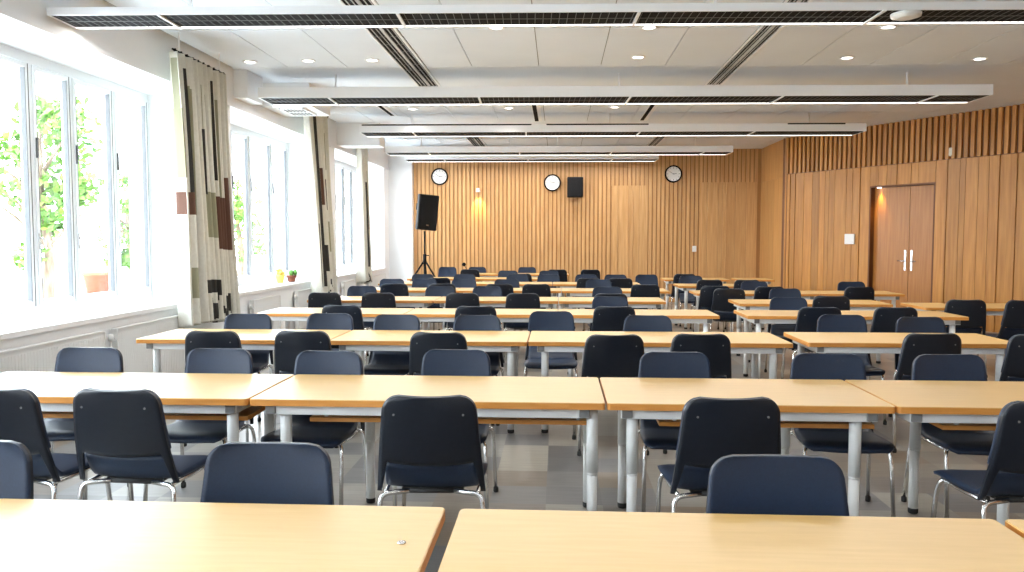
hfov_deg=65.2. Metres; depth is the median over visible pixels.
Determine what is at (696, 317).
meeting table
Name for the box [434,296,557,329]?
meeting table
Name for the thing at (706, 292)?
chair
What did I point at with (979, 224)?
wall
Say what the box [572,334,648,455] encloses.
chair
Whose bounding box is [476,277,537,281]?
meeting table
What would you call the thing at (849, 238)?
switch panel
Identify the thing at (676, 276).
chair
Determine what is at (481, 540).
meeting table
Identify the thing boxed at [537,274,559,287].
chair back
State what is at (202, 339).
chair backrest
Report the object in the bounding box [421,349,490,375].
cushion
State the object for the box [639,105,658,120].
gap slot
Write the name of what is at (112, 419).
cushion
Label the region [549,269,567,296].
chair
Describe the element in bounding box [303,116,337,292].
curtain
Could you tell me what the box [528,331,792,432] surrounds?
meeting table
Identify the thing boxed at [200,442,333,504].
chair
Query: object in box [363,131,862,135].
tray
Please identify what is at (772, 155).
wall
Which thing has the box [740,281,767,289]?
chair
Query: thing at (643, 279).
chair
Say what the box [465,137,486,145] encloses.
air slot
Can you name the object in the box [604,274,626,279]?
chair
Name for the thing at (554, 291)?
meeting table
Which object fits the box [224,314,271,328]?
cushion
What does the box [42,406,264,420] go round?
shelf
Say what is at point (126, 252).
tree
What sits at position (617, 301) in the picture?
cushion
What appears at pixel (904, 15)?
smoke detector
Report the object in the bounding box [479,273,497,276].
meeting table
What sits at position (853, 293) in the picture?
chair
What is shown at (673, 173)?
wall clock
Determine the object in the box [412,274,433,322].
chair
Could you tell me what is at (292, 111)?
air vent
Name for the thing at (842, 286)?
chair
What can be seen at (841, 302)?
chair
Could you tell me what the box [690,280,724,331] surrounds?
chair
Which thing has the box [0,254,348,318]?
ground
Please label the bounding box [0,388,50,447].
cushion
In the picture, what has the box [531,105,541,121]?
gap slot
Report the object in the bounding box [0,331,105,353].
grille
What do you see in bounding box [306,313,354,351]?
chair
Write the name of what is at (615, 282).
chair
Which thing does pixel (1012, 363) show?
cushion
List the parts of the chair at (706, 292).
seat, backrest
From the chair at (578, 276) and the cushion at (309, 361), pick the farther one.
the chair at (578, 276)
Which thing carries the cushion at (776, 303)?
on the chair at (776, 303)
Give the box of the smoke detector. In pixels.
[890,10,921,20]
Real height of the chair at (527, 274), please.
0.871 m
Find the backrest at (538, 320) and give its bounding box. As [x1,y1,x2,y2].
[528,311,574,337]
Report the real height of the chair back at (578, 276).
0.299 m
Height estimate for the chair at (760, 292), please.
0.871 m
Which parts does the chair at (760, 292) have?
backrest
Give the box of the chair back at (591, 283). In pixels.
[585,279,611,296]
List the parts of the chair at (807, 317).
leg, backrest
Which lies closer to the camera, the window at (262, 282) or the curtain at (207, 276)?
the curtain at (207, 276)
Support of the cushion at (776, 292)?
on the chair at (776, 292)
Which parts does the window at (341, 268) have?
sash, frame, sash, sash, sill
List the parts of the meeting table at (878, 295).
leg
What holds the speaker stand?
on the floor
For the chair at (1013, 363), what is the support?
on the floor
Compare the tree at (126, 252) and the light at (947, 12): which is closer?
the light at (947, 12)
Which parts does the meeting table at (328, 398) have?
leg, leg, leg, leg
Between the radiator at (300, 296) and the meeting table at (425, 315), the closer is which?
the meeting table at (425, 315)
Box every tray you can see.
[53,10,1023,26]
[261,95,988,104]
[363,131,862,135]
[387,152,730,154]
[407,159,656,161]
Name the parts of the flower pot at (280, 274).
pot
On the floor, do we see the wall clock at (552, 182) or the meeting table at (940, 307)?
the meeting table at (940, 307)
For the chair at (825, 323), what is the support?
on the floor
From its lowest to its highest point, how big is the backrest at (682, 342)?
0.299 m
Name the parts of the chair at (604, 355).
leg, leg, backrest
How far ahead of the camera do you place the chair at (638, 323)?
7.06 m
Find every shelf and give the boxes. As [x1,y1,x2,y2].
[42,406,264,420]
[310,415,585,424]
[656,419,874,428]
[930,423,996,430]
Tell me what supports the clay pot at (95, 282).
on the ground
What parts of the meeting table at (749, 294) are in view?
leg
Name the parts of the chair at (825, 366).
rail, leg, backrest, seat, leg, leg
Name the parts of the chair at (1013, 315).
seat, backrest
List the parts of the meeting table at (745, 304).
leg, leg, leg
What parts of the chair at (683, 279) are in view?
seat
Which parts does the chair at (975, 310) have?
seat, backrest, leg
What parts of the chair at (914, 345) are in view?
leg, seat, backrest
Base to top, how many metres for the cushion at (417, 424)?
0.299 m
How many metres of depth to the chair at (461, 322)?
7.07 m
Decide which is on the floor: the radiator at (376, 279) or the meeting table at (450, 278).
the meeting table at (450, 278)
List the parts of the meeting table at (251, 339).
leg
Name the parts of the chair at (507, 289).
backrest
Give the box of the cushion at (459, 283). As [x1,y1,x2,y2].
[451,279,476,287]
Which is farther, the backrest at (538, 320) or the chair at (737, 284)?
the chair at (737, 284)
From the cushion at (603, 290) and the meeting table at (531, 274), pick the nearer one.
the cushion at (603, 290)
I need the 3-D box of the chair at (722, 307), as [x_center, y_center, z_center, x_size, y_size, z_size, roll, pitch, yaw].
[2.965,0.453,11.060,0.518,0.871,0.531,0,3,7]
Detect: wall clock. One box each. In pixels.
[431,168,447,184]
[544,174,560,190]
[665,165,681,182]
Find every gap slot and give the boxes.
[377,106,397,115]
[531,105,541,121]
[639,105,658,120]
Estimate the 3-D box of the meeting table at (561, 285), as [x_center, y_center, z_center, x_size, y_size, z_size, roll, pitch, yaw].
[1.505,0.318,14.402,1.540,0.740,0.740,0,3,3]
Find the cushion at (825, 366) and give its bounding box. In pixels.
[790,353,866,380]
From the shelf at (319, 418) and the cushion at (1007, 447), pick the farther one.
the shelf at (319, 418)
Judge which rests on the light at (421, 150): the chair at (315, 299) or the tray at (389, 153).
the tray at (389, 153)
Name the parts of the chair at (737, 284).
backrest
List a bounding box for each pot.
[82,272,108,293]
[275,268,284,282]
[286,275,296,281]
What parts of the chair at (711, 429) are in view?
leg, rail, seat, leg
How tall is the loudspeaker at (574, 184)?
0.480 m
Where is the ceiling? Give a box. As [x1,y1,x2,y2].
[104,0,1023,148]
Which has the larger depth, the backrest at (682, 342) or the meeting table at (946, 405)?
the backrest at (682, 342)
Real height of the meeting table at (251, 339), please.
0.740 m
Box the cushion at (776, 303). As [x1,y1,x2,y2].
[769,297,807,309]
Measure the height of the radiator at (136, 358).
0.717 m
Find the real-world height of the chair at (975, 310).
0.871 m
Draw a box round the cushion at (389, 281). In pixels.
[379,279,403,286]
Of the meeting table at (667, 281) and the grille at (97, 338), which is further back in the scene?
the meeting table at (667, 281)
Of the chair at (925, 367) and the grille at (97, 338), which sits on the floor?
the chair at (925, 367)
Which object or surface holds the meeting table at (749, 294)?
on the floor
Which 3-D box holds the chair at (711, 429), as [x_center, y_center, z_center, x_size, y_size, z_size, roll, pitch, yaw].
[0.941,0.896,3.677,0.518,0.871,0.531,0,3,0]
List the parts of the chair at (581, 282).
backrest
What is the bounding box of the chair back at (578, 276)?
[575,274,596,281]
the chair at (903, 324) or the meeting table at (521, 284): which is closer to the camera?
the chair at (903, 324)
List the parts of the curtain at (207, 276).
rail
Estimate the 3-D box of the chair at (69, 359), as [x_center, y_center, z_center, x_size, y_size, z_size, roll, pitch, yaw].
[-2.639,0.830,4.773,0.518,0.871,0.531,0,3,3]
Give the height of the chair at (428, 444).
0.871 m
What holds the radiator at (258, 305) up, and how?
attached to the wall at (135, 59)
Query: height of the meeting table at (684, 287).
0.740 m
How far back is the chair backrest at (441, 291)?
11.31 m
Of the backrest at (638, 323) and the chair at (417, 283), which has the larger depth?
the chair at (417, 283)
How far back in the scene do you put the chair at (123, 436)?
3.63 m
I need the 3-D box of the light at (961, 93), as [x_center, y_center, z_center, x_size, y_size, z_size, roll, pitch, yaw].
[1.381,-2.561,10.316,9.180,0.362,0.631,0,3,1]
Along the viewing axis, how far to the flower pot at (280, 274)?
12.45 m
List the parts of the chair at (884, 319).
backrest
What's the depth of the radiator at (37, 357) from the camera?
6.25 m
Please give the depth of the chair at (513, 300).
9.87 m
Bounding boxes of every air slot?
[338,0,440,86]
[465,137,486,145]
[646,136,666,145]
[704,0,813,85]
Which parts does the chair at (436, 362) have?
leg, backrest, seat, leg, leg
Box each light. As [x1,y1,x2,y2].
[46,0,1023,28]
[242,60,256,63]
[258,72,992,105]
[301,59,315,62]
[359,113,866,136]
[365,58,378,61]
[385,137,732,155]
[404,145,658,161]
[487,27,504,29]
[631,55,645,58]
[640,26,657,29]
[839,56,854,59]
[879,25,897,29]
[971,57,987,60]
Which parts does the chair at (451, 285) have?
backrest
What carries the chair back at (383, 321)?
on the chair at (380, 362)
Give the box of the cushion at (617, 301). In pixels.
[592,296,627,308]
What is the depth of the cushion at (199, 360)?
4.93 m
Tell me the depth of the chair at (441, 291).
11.31 m
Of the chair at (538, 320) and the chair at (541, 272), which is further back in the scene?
the chair at (541, 272)
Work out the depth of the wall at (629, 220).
19.33 m
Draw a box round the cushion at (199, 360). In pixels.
[184,348,251,373]
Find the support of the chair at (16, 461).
on the floor
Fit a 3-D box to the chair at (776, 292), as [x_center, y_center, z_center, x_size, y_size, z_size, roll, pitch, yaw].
[3.672,0.480,10.600,0.518,0.871,0.531,0,3,4]
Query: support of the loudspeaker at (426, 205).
on the speaker stand
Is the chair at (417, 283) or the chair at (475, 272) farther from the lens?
the chair at (475, 272)
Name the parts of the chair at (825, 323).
seat, leg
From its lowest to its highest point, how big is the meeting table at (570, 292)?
0.740 m
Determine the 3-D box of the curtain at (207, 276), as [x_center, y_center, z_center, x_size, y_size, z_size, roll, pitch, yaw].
[-3.395,-1.091,8.838,0.235,3.120,1.346,0,3,3]
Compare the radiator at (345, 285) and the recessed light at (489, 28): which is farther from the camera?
the radiator at (345, 285)
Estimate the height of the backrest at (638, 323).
0.299 m
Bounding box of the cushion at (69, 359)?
[54,347,121,372]
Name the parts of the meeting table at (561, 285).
leg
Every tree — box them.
[0,91,104,314]
[96,173,131,301]
[233,176,266,275]
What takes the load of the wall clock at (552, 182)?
attached to the wall at (629, 220)
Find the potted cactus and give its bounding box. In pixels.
[286,269,296,281]
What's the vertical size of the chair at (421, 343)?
0.871 m
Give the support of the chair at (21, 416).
on the floor
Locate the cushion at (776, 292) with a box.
[769,288,800,298]
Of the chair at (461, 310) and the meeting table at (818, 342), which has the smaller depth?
the meeting table at (818, 342)
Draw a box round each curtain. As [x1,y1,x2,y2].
[169,31,240,327]
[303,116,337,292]
[356,148,371,283]
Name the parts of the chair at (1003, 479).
leg, rail, seat, leg, backrest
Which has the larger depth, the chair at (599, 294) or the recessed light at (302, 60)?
the chair at (599, 294)
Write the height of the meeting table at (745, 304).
0.740 m
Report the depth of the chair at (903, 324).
6.91 m
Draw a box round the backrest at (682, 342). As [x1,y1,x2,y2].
[670,333,725,351]
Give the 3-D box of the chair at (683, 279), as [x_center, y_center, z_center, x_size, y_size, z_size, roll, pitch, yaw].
[3.207,0.262,14.246,0.518,0.871,0.531,0,3,5]
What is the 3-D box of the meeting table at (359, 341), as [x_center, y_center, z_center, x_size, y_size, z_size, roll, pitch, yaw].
[-0.645,0.781,6.677,1.567,0.740,0.740,0,3,3]
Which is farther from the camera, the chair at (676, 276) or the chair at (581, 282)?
the chair at (676, 276)
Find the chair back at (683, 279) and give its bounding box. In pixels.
[678,276,702,291]
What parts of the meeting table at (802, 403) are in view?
leg, leg, leg, leg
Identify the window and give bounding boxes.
[0,43,177,339]
[230,124,310,295]
[335,160,385,277]
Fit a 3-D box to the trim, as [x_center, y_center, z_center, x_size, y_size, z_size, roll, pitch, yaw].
[-3.086,-2.659,11.457,0.690,0.304,1.000,0,3,3]
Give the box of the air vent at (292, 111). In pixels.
[279,108,316,115]
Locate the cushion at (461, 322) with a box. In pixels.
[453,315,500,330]
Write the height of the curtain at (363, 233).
3.081 m
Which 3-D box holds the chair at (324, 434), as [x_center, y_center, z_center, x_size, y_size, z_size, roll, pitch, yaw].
[-1.132,0.839,4.621,0.518,0.871,0.531,0,3,7]
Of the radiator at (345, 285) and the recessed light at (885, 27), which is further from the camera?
the radiator at (345, 285)
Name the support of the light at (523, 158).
hanging from the ceiling
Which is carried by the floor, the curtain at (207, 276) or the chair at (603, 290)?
the chair at (603, 290)
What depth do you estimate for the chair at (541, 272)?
16.70 m
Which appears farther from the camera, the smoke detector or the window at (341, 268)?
the window at (341, 268)
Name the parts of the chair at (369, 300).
seat, backrest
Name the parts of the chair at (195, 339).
backrest, leg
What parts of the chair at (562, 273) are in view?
backrest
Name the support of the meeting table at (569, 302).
on the floor
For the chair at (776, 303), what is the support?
on the floor
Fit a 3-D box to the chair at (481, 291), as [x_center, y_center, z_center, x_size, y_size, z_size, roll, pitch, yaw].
[-0.357,0.452,11.071,0.518,0.871,0.531,0,3,2]
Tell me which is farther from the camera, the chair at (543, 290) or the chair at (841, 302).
the chair at (543, 290)
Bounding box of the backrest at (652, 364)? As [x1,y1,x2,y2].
[638,352,710,377]
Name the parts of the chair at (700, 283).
backrest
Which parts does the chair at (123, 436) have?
leg, rail, backrest, leg, seat, leg, rail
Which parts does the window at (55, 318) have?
sash, handle, sash, handle, sill, sash, handle, sash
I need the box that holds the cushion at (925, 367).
[912,354,987,380]
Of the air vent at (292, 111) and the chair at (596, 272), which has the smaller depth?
the air vent at (292, 111)
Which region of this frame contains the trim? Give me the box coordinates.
[260,83,329,116]
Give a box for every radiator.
[0,331,105,418]
[108,315,184,372]
[248,295,280,328]
[294,288,310,329]
[341,279,355,295]
[368,273,385,286]
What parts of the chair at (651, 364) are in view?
leg, seat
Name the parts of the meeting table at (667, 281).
leg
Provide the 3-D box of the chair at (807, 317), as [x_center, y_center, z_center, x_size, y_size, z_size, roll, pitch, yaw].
[3.060,0.627,8.155,0.518,0.871,0.531,0,3,5]
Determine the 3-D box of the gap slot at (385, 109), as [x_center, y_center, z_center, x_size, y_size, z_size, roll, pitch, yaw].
[-2.082,-2.923,13.240,0.142,0.026,1.300,0,3,3]
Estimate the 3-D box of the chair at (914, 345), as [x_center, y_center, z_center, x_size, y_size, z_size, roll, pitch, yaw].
[3.005,0.758,5.978,0.518,0.871,0.531,0,3,-1]
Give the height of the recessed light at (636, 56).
0.010 m
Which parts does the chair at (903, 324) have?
backrest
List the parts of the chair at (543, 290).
backrest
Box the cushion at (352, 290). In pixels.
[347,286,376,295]
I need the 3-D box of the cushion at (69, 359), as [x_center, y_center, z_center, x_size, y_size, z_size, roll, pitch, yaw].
[-2.627,0.532,4.965,0.452,0.299,0.082,0,3,3]
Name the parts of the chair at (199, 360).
leg, leg, seat, rail, backrest, leg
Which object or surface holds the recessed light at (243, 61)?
in the ceiling
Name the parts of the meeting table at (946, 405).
leg, leg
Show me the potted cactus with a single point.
(291, 277)
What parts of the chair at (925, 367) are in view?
leg, rail, leg, seat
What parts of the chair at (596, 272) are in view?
backrest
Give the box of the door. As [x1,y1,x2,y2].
[867,182,935,307]
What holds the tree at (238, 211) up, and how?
on the ground
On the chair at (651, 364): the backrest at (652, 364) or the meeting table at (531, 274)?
the backrest at (652, 364)
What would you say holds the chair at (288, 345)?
on the floor
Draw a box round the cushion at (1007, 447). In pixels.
[987,401,1023,463]
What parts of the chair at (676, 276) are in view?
backrest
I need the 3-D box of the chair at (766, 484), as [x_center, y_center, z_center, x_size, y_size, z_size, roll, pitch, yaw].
[0.816,0.979,2.295,0.518,0.871,0.531,0,3,2]
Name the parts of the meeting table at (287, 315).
leg, leg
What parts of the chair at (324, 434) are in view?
seat, backrest, leg, rail, leg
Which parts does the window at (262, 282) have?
sash, frame, sash, sill, sash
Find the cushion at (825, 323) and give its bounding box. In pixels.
[817,314,867,331]
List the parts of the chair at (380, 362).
seat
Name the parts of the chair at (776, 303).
leg, backrest, seat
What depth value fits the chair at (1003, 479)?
3.42 m
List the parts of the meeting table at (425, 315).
leg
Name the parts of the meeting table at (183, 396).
leg, leg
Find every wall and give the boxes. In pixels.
[0,0,413,372]
[413,149,761,301]
[759,139,787,287]
[781,104,1023,332]
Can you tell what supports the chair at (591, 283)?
on the floor
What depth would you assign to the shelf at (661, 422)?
4.01 m
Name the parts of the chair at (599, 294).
backrest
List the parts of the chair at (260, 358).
seat, backrest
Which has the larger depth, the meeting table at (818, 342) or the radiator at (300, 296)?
the radiator at (300, 296)
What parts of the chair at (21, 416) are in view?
backrest, leg, seat, rail, leg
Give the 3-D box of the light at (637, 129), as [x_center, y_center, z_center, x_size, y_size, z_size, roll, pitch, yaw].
[1.662,-2.761,13.642,8.440,0.362,0.630,0,3,1]
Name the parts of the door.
handle, handle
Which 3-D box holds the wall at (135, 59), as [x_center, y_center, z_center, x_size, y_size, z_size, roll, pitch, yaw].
[-3.651,-0.876,8.335,1.650,3.850,22.700,0,3,3]
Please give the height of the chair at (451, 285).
0.871 m
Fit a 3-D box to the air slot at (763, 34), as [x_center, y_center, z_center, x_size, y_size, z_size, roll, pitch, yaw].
[2.600,-2.592,7.723,0.242,0.026,6.792,0,3,3]
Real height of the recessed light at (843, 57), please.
0.010 m
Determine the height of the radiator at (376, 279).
0.717 m
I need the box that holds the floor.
[34,302,1023,571]
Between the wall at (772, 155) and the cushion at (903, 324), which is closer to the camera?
the cushion at (903, 324)
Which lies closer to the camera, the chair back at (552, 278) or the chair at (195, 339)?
the chair at (195, 339)
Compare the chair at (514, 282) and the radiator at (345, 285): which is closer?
the chair at (514, 282)
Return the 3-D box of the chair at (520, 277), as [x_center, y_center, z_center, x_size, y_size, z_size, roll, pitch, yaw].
[0.094,0.226,14.835,0.518,0.871,0.531,0,3,2]
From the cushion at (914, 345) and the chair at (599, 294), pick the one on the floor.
the chair at (599, 294)
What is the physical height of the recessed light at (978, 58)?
0.010 m
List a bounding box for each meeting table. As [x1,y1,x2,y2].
[0,371,293,442]
[0,499,444,571]
[136,329,350,372]
[250,374,604,510]
[256,308,413,373]
[307,296,440,327]
[330,330,529,432]
[365,287,458,329]
[378,281,451,287]
[404,308,557,329]
[407,277,478,281]
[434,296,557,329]
[438,509,1023,571]
[456,288,560,308]
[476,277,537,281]
[476,282,551,287]
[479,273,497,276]
[518,273,568,276]
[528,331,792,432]
[553,282,638,308]
[559,297,665,308]
[559,309,719,376]
[562,288,669,308]
[600,377,894,515]
[660,278,729,309]
[673,284,771,329]
[689,290,818,331]
[728,299,892,363]
[731,278,774,284]
[734,310,968,378]
[784,332,1007,380]
[808,291,904,307]
[845,380,1023,525]
[900,303,945,311]
[945,303,1005,314]
[1005,519,1023,537]
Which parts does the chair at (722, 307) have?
leg, seat, backrest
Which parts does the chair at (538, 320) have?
seat, backrest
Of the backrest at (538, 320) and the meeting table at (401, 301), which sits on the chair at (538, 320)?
the backrest at (538, 320)
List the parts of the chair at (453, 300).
seat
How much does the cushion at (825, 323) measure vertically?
0.299 m
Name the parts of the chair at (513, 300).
seat, backrest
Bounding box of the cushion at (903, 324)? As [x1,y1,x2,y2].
[896,317,945,332]
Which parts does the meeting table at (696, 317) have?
leg, leg, leg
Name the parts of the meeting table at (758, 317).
leg, leg, leg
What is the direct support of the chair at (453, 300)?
on the floor
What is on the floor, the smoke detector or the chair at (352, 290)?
the chair at (352, 290)
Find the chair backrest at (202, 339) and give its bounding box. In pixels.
[194,330,241,348]
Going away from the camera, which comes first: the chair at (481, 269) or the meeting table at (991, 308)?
the meeting table at (991, 308)
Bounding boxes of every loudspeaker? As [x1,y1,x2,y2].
[415,194,438,230]
[567,177,582,197]
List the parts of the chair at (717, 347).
backrest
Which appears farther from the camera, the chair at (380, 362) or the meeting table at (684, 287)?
the meeting table at (684, 287)
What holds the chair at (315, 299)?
on the floor
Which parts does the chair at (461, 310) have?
backrest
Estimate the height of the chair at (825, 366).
0.871 m
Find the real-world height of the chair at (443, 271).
0.871 m
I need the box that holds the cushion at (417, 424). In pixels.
[389,394,481,453]
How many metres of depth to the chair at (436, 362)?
4.88 m
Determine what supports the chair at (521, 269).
on the floor
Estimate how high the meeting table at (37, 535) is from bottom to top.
0.746 m
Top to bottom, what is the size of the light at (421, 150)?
0.362 m
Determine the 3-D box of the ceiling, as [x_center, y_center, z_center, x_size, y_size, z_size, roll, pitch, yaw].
[3.302,-2.649,7.911,15.570,0.100,23.726,0,3,3]
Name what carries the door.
in the wall at (979, 224)
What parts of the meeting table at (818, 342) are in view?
leg, leg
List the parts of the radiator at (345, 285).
panel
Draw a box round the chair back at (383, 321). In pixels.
[373,314,419,329]
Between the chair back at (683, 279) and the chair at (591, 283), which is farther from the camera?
the chair back at (683, 279)
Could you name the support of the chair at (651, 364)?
on the floor
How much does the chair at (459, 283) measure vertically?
0.871 m
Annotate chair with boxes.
[0,388,112,500]
[0,440,33,498]
[44,347,127,499]
[73,388,207,501]
[143,348,255,500]
[184,330,248,446]
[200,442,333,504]
[224,314,273,421]
[261,350,365,504]
[274,330,338,447]
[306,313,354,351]
[308,292,341,307]
[322,305,366,364]
[347,286,376,329]
[361,292,395,355]
[364,314,419,374]
[371,279,403,329]
[377,394,488,508]
[380,283,409,307]
[402,349,497,505]
[409,332,467,375]
[410,279,439,329]
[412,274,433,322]
[420,286,454,329]
[428,278,450,283]
[429,284,455,329]
[438,267,456,276]
[444,293,479,330]
[449,279,476,330]
[453,274,475,280]
[453,315,503,425]
[454,306,500,375]
[460,269,479,281]
[469,267,485,272]
[472,286,503,330]
[487,284,515,330]
[494,279,522,330]
[498,270,517,276]
[503,293,539,362]
[506,274,528,281]
[513,273,531,281]
[518,267,535,272]
[519,284,551,330]
[524,311,577,376]
[537,274,561,308]
[539,271,558,275]
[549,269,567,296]
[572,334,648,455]
[573,274,596,296]
[573,278,599,326]
[578,269,600,308]
[583,279,611,330]
[588,293,627,330]
[590,296,627,330]
[591,287,622,308]
[592,306,634,330]
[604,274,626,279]
[609,278,632,287]
[617,315,671,411]
[630,284,660,308]
[635,274,657,284]
[638,352,710,511]
[655,397,780,512]
[663,333,731,453]
[667,274,694,308]
[678,276,702,326]
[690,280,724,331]
[698,286,731,331]
[706,454,848,515]
[710,288,744,331]
[724,280,761,331]
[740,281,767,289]
[743,286,783,331]
[764,297,809,371]
[767,288,812,352]
[781,307,841,378]
[790,353,895,516]
[812,296,849,309]
[815,314,886,424]
[837,281,864,290]
[844,287,873,299]
[867,307,917,379]
[888,317,945,416]
[892,333,961,452]
[901,354,994,517]
[930,401,1023,518]
[944,299,987,377]
[977,300,1023,355]
[999,334,1023,380]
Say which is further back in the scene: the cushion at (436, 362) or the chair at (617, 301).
the chair at (617, 301)
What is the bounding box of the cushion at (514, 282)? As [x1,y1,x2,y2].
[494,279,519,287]
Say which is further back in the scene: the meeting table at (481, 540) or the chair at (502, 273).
the chair at (502, 273)
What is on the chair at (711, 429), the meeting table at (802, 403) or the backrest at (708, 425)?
the backrest at (708, 425)
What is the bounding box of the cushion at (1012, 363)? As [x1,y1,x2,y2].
[1001,334,1021,372]
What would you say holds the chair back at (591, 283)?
on the chair at (591, 283)
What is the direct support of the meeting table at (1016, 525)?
on the floor
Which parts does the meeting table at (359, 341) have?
leg, leg, leg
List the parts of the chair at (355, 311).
backrest, leg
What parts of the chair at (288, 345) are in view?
leg, backrest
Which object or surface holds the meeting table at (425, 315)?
on the floor
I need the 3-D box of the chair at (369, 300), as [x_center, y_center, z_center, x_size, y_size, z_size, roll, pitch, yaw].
[-1.666,0.502,10.235,0.518,0.871,0.531,0,3,0]
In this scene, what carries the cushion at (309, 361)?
on the chair at (324, 434)
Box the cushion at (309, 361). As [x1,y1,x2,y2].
[294,350,362,375]
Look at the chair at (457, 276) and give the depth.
15.10 m
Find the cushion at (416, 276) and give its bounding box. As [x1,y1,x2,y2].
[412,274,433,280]
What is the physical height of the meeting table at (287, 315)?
0.740 m
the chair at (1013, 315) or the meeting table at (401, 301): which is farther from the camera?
the meeting table at (401, 301)
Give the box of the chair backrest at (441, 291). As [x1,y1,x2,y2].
[425,286,454,306]
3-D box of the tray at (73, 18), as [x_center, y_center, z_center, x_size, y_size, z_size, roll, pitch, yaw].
[1.637,-2.167,6.444,10.630,0.009,0.363,0,3,1]
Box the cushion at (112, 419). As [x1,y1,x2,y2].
[83,388,171,448]
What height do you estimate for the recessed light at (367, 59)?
0.010 m
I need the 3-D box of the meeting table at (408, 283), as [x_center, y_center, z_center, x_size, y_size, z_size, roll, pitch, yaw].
[-1.595,0.307,14.580,1.550,0.740,0.740,0,3,3]
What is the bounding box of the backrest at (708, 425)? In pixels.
[676,397,772,454]
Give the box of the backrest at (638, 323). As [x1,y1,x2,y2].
[623,315,671,331]
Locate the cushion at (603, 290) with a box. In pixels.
[592,287,622,296]
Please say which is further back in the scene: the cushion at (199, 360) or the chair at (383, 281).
the chair at (383, 281)
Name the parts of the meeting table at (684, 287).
leg, leg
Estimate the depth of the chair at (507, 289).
11.87 m
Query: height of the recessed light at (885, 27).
0.010 m
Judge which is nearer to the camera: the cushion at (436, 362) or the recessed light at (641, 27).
the cushion at (436, 362)
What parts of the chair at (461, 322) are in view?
seat, backrest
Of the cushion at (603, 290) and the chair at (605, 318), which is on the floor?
the chair at (605, 318)
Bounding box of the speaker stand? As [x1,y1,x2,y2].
[415,231,435,276]
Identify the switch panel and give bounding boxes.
[844,234,854,243]
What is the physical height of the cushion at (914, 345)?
0.299 m
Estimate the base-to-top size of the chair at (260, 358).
0.871 m
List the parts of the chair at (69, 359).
leg, seat, leg, backrest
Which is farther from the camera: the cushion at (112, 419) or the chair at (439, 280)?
the chair at (439, 280)
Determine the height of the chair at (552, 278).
0.871 m
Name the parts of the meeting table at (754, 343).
leg, leg, leg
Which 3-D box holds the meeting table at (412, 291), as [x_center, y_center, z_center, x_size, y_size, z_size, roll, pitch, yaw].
[-1.698,0.416,12.776,1.650,0.740,0.720,0,3,3]
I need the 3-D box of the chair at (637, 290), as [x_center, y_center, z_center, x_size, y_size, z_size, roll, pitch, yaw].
[1.979,0.395,12.016,0.518,0.871,0.531,0,3,4]
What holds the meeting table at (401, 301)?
on the floor
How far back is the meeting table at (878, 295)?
11.61 m
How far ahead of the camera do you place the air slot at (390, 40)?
9.12 m
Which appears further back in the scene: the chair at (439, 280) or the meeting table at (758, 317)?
the chair at (439, 280)
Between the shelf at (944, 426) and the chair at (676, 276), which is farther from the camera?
the chair at (676, 276)
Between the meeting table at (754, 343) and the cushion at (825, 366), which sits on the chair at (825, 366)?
the cushion at (825, 366)
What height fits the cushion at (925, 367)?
0.299 m
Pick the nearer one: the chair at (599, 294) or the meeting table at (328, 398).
the meeting table at (328, 398)
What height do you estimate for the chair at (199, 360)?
0.871 m
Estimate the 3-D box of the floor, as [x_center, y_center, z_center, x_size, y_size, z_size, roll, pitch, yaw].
[3.300,1.117,8.105,15.570,0.100,23.200,0,3,3]
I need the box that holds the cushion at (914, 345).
[897,333,953,369]
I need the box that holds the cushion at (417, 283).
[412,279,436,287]
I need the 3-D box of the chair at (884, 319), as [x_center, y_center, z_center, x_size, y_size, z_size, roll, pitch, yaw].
[3.795,0.628,8.133,0.518,0.871,0.531,0,3,3]
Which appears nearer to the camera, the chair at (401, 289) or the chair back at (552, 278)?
the chair at (401, 289)
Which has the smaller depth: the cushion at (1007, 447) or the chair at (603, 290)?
the cushion at (1007, 447)
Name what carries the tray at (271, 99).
on the light at (961, 93)
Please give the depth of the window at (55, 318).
7.71 m
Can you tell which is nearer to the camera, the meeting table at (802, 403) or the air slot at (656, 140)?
the meeting table at (802, 403)
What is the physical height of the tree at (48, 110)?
3.446 m
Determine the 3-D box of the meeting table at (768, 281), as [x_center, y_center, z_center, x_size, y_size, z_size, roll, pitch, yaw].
[4.777,0.227,15.915,0.680,0.740,0.740,0,3,3]
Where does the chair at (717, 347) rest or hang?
on the floor
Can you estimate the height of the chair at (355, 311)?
0.871 m
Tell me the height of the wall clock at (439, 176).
0.410 m

